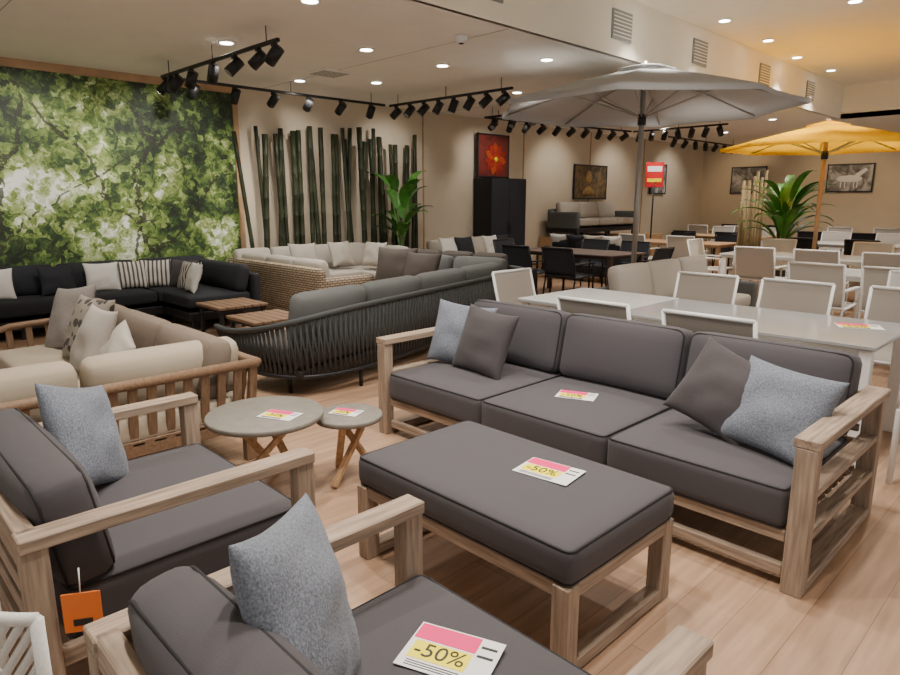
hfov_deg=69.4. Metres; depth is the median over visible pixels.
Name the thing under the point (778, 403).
throw pillow
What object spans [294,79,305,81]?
recessed light
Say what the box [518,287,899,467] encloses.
dining table
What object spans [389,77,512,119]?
rail
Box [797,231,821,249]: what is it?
garden chair
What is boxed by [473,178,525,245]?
tall cabinet
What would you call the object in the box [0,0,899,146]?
ceiling
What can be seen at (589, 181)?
painting
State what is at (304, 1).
recessed light
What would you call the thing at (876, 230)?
garden chair
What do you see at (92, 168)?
mural
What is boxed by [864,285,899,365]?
dining chair
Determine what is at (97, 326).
throw pillow
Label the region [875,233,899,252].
garden chair
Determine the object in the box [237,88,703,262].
wall
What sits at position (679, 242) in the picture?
garden chair
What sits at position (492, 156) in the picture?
flower painting
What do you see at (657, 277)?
lounge sofa
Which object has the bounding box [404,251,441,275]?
throw pillow
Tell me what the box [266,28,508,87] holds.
trim
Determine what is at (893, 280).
dining chair
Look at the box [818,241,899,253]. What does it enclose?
dining table
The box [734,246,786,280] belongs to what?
dining chair
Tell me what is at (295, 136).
bamboo poles
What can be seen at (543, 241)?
display platform
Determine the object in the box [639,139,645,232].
trim
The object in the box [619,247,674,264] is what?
dining chair
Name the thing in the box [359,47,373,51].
recessed light
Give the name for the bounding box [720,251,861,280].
dining table
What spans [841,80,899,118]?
wall
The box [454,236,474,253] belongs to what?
throw pillow
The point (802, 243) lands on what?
garden chair
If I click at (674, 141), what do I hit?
rail
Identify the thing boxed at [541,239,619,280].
sofa
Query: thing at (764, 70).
air vent
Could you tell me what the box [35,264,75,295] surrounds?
throw pillow
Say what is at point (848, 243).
garden chair
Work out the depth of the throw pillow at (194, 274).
8.06 m
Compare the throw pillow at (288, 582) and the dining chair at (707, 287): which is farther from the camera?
the dining chair at (707, 287)
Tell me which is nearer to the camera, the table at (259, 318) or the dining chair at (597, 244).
the table at (259, 318)
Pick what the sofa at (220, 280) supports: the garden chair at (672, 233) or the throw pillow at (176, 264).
the throw pillow at (176, 264)
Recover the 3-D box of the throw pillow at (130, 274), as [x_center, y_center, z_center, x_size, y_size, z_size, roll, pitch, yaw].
[-4.182,-0.822,8.511,0.400,0.357,0.186,-8,14,-34]
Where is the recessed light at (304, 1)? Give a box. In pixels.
[300,0,319,3]
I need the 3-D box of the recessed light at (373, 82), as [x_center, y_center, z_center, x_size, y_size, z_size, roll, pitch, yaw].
[-1.049,-3.627,9.250,0.170,0.015,0.170,-11,16,-43]
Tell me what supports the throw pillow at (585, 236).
on the sofa at (562, 243)
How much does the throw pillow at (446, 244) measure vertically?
0.404 m
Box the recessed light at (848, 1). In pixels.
[847,0,862,3]
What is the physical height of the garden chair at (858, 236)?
0.875 m
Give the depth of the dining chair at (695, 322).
3.74 m
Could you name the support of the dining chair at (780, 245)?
on the floor
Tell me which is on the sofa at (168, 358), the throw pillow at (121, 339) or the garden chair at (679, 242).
the throw pillow at (121, 339)
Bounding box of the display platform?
[538,232,662,267]
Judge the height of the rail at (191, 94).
0.391 m
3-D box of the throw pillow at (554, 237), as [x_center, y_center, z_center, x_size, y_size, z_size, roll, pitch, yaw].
[2.236,-1.896,13.125,0.452,0.404,0.195,10,15,38]
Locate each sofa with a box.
[0,255,260,339]
[0,298,261,460]
[214,253,522,392]
[227,242,408,310]
[376,299,890,598]
[417,249,537,294]
[426,240,441,250]
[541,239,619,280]
[546,202,633,235]
[594,255,757,306]
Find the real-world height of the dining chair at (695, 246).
0.915 m
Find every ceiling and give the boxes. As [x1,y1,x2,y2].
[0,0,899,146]
[633,0,899,85]
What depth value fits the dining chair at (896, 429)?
3.59 m
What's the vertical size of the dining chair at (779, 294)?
0.915 m
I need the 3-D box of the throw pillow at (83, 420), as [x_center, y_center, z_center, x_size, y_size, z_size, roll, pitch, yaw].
[-1.423,0.383,2.525,0.212,0.500,0.512,0,12,-2]
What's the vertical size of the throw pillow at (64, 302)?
0.547 m
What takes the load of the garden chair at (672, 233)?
on the floor
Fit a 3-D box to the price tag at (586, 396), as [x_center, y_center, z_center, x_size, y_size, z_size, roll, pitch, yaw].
[0.726,0.330,3.725,0.220,0.004,0.150,5,13,23]
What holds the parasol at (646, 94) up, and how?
on the floor
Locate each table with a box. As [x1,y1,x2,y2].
[196,297,267,331]
[204,396,323,460]
[226,309,288,330]
[316,403,382,487]
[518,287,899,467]
[530,247,645,287]
[645,239,735,273]
[696,233,776,239]
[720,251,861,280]
[786,268,860,281]
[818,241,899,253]
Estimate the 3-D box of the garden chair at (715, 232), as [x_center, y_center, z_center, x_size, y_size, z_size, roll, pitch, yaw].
[6.327,-1.943,14.630,0.609,0.875,0.585,-11,16,-43]
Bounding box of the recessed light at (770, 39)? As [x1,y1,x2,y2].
[762,38,774,41]
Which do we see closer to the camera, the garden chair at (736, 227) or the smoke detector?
the smoke detector
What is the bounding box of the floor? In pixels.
[0,250,899,674]
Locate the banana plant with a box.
[366,171,432,245]
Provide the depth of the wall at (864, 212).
18.30 m
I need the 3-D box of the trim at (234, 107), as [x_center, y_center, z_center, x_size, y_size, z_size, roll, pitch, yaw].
[-3.212,-2.099,9.962,0.080,3.100,0.050,-11,16,-43]
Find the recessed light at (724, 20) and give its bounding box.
[718,18,731,22]
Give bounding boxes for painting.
[476,132,509,177]
[572,164,607,198]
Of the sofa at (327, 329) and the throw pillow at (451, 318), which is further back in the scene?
the sofa at (327, 329)
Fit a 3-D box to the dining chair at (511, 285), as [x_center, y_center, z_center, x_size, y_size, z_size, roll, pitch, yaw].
[0.790,-0.154,6.042,0.585,0.915,0.609,-11,16,-43]
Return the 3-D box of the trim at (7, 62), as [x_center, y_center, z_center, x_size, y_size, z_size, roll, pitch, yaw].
[-6.176,-3.067,6.797,8.350,0.100,0.050,-11,16,-43]
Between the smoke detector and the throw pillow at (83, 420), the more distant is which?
the smoke detector
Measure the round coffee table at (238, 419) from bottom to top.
0.445 m
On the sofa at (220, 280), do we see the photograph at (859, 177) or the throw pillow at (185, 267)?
the throw pillow at (185, 267)
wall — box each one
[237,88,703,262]
[699,145,899,249]
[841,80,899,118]
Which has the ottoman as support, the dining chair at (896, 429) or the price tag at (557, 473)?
the price tag at (557, 473)
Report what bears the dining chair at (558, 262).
on the floor
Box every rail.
[156,25,283,95]
[173,77,384,118]
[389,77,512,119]
[484,107,535,129]
[487,110,631,140]
[633,123,727,141]
[668,136,733,153]
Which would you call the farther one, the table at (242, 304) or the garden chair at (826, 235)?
the garden chair at (826, 235)
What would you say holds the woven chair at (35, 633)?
on the floor
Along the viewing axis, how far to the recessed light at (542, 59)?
7.70 m
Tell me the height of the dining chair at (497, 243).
0.875 m
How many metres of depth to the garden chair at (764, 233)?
15.77 m
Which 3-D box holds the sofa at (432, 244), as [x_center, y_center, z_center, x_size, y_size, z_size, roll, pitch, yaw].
[0.388,-1.451,12.373,2.000,0.839,0.900,-11,16,-43]
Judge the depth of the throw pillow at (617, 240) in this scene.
12.14 m
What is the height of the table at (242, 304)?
0.360 m
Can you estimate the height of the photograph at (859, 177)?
0.760 m
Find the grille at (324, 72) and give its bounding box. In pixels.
[307,68,349,77]
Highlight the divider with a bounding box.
[734,170,768,280]
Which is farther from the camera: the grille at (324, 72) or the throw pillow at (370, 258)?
the throw pillow at (370, 258)
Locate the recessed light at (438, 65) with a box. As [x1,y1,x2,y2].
[436,64,448,66]
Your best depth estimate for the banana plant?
11.33 m
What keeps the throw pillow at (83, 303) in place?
on the sofa at (168, 358)
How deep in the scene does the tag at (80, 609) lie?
1.82 m
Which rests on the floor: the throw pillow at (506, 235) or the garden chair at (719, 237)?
the garden chair at (719, 237)
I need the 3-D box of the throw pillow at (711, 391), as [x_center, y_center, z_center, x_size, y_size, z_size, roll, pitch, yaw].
[1.306,0.261,3.104,0.254,0.470,0.503,-8,14,-34]
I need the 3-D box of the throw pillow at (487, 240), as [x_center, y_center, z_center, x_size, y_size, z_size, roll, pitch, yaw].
[0.799,-1.751,12.435,0.201,0.404,0.450,9,15,38]
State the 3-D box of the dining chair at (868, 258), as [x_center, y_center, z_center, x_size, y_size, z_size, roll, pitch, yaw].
[5.654,-0.645,8.371,0.609,0.915,0.585,-11,16,-43]
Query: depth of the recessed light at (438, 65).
8.04 m
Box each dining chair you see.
[491,267,535,303]
[492,238,537,281]
[501,244,551,292]
[541,247,594,293]
[556,295,630,319]
[562,238,609,287]
[601,240,650,286]
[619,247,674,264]
[661,308,757,337]
[673,271,739,304]
[687,238,733,274]
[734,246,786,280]
[756,278,835,314]
[757,238,796,289]
[787,261,859,317]
[793,249,848,315]
[847,241,894,297]
[856,252,899,317]
[858,266,899,318]
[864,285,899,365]
[875,270,899,364]
[885,391,899,484]
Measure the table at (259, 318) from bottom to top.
0.360 m
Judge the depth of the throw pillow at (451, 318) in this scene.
4.46 m
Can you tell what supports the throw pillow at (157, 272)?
on the sofa at (220, 280)
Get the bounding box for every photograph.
[730,166,767,193]
[825,163,875,191]
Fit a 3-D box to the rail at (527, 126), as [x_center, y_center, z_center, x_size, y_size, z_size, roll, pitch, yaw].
[2.307,-4.254,13.140,4.144,0.392,0.214,-9,15,-35]
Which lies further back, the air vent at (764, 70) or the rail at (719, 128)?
the rail at (719, 128)
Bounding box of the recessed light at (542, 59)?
[540,58,553,61]
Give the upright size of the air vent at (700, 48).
0.320 m
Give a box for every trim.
[0,57,231,92]
[232,104,246,248]
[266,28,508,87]
[422,116,424,248]
[523,124,524,178]
[586,132,591,233]
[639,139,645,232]
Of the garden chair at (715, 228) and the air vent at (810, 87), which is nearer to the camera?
the air vent at (810, 87)
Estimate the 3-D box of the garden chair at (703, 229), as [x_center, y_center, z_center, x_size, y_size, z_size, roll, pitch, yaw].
[6.931,-2.660,17.940,0.609,0.915,0.585,-11,16,-43]
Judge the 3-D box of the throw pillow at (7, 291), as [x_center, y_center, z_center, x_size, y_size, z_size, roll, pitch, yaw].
[-5.244,-0.604,7.475,0.400,0.357,0.182,-10,15,-38]
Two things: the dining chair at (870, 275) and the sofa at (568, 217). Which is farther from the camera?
the sofa at (568, 217)
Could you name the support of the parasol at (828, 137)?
on the floor
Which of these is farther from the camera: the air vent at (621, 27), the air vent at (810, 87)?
the air vent at (810, 87)
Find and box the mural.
[0,66,240,266]
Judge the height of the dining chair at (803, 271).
0.915 m
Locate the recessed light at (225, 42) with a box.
[218,40,234,44]
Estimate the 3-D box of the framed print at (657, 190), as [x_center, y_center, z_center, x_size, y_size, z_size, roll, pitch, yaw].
[5.947,-4.523,18.560,0.890,0.840,0.045,-11,16,-43]
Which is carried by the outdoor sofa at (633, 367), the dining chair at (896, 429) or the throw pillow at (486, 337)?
the throw pillow at (486, 337)
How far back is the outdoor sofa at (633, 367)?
3.26 m
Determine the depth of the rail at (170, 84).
6.89 m
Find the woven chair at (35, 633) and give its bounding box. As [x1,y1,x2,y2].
[0,604,51,674]
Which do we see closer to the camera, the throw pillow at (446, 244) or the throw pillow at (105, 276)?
the throw pillow at (105, 276)
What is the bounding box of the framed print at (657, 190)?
[649,164,666,193]
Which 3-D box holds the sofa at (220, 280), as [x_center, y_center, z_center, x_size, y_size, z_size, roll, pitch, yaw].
[-4.843,-0.358,7.327,5.000,0.780,1.780,-11,16,-43]
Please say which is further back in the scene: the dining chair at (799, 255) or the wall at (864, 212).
the wall at (864, 212)
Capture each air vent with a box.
[611,7,632,43]
[692,38,707,66]
[758,63,770,85]
[805,80,815,100]
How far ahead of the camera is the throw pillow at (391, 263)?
8.46 m
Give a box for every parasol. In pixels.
[502,61,810,262]
[720,119,899,249]
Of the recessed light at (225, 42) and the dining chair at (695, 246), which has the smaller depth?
the recessed light at (225, 42)
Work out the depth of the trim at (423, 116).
12.46 m
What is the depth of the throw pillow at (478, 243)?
12.18 m
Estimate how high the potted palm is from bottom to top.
2.033 m
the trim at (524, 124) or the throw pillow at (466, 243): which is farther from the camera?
the trim at (524, 124)
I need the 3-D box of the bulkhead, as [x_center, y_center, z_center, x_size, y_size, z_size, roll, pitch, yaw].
[1.215,-3.460,6.845,19.100,0.650,0.060,-11,16,-43]
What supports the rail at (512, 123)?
hanging from the ceiling at (140, 37)
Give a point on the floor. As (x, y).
(847, 622)
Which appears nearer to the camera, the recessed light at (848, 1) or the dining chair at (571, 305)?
the dining chair at (571, 305)
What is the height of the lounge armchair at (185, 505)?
0.781 m
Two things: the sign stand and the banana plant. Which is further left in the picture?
the banana plant
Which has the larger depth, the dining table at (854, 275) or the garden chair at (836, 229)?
the garden chair at (836, 229)
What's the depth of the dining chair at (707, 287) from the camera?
5.83 m
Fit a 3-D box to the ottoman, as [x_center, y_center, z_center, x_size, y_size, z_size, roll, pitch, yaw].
[0.233,0.763,2.702,0.700,0.494,1.130,-11,16,-43]
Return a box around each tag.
[60,568,102,633]
[256,409,302,420]
[329,407,362,416]
[393,622,505,674]
[512,457,585,485]
[555,390,597,400]
[834,322,884,329]
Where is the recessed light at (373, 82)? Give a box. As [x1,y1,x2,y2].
[370,81,381,83]
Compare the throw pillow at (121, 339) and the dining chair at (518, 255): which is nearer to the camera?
the throw pillow at (121, 339)
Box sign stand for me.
[645,162,663,238]
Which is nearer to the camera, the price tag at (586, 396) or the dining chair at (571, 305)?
the price tag at (586, 396)
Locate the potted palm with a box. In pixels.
[729,170,837,276]
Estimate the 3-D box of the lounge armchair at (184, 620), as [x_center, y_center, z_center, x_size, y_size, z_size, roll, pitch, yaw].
[-0.121,0.885,1.424,0.920,0.781,0.970,-11,16,-43]
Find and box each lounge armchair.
[0,392,315,674]
[83,494,713,674]
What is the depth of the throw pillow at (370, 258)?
10.45 m
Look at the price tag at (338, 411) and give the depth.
3.64 m
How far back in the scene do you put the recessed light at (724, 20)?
8.43 m
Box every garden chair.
[619,233,658,259]
[658,232,695,246]
[666,235,708,259]
[673,230,706,253]
[688,224,713,257]
[703,226,734,262]
[708,233,736,274]
[713,232,737,265]
[724,225,744,258]
[755,227,775,244]
[789,237,826,249]
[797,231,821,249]
[819,231,851,267]
[827,227,852,231]
[843,239,880,283]
[851,233,875,239]
[873,228,899,232]
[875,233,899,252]
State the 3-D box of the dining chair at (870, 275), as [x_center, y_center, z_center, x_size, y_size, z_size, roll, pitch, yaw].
[4.537,-0.276,6.619,0.609,0.915,0.585,-11,16,-43]
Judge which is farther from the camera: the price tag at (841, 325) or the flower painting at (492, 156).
the flower painting at (492, 156)
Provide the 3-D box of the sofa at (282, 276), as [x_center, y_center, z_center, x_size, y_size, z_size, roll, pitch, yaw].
[-1.574,-0.957,9.977,2.695,0.819,2.555,-11,16,-43]
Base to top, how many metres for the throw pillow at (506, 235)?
0.404 m
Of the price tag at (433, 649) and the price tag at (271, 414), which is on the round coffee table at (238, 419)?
the price tag at (271, 414)
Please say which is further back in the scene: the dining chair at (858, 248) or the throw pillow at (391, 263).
the dining chair at (858, 248)
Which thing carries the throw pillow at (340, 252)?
on the sofa at (282, 276)
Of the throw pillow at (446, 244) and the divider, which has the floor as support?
the divider
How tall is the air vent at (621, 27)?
0.320 m
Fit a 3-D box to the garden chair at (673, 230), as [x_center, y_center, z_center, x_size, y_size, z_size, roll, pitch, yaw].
[5.628,-2.090,15.329,0.609,0.875,0.585,-11,16,-43]
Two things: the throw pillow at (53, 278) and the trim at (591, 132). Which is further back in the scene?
the trim at (591, 132)
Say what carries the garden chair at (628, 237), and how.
on the floor
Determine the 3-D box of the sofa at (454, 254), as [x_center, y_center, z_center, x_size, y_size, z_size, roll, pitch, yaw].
[0.253,-0.924,9.920,2.000,0.819,0.850,8,15,35]
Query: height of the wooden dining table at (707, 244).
0.740 m
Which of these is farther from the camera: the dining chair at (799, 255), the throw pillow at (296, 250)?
the throw pillow at (296, 250)
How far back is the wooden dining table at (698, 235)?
15.37 m
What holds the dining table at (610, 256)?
on the floor
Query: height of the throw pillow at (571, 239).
0.404 m
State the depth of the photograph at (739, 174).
19.61 m
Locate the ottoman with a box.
[357,420,673,667]
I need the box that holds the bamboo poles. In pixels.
[232,126,417,249]
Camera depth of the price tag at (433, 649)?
1.59 m
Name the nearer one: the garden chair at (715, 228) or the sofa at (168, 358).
the sofa at (168, 358)
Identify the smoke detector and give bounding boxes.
[455,34,467,44]
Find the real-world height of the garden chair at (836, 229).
0.915 m
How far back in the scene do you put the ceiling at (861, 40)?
8.88 m
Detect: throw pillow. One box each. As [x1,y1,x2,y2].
[0,268,16,298]
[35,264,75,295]
[35,383,128,485]
[45,284,95,347]
[62,294,114,356]
[70,304,117,369]
[82,262,121,290]
[98,320,135,354]
[111,260,148,288]
[138,259,170,287]
[169,260,197,286]
[177,261,201,288]
[185,262,202,293]
[228,493,359,674]
[288,243,316,258]
[327,241,353,266]
[361,242,386,265]
[374,247,417,280]
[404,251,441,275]
[426,299,497,361]
[438,237,457,251]
[452,304,519,379]
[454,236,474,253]
[465,235,485,252]
[482,235,496,252]
[492,234,508,238]
[550,233,566,242]
[566,234,583,247]
[583,235,602,238]
[602,236,621,245]
[663,336,750,445]
[713,355,849,464]
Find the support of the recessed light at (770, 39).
in the ceiling at (861, 40)
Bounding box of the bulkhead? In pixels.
[414,0,843,118]
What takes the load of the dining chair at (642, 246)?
on the floor
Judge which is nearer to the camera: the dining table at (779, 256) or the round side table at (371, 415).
the round side table at (371, 415)

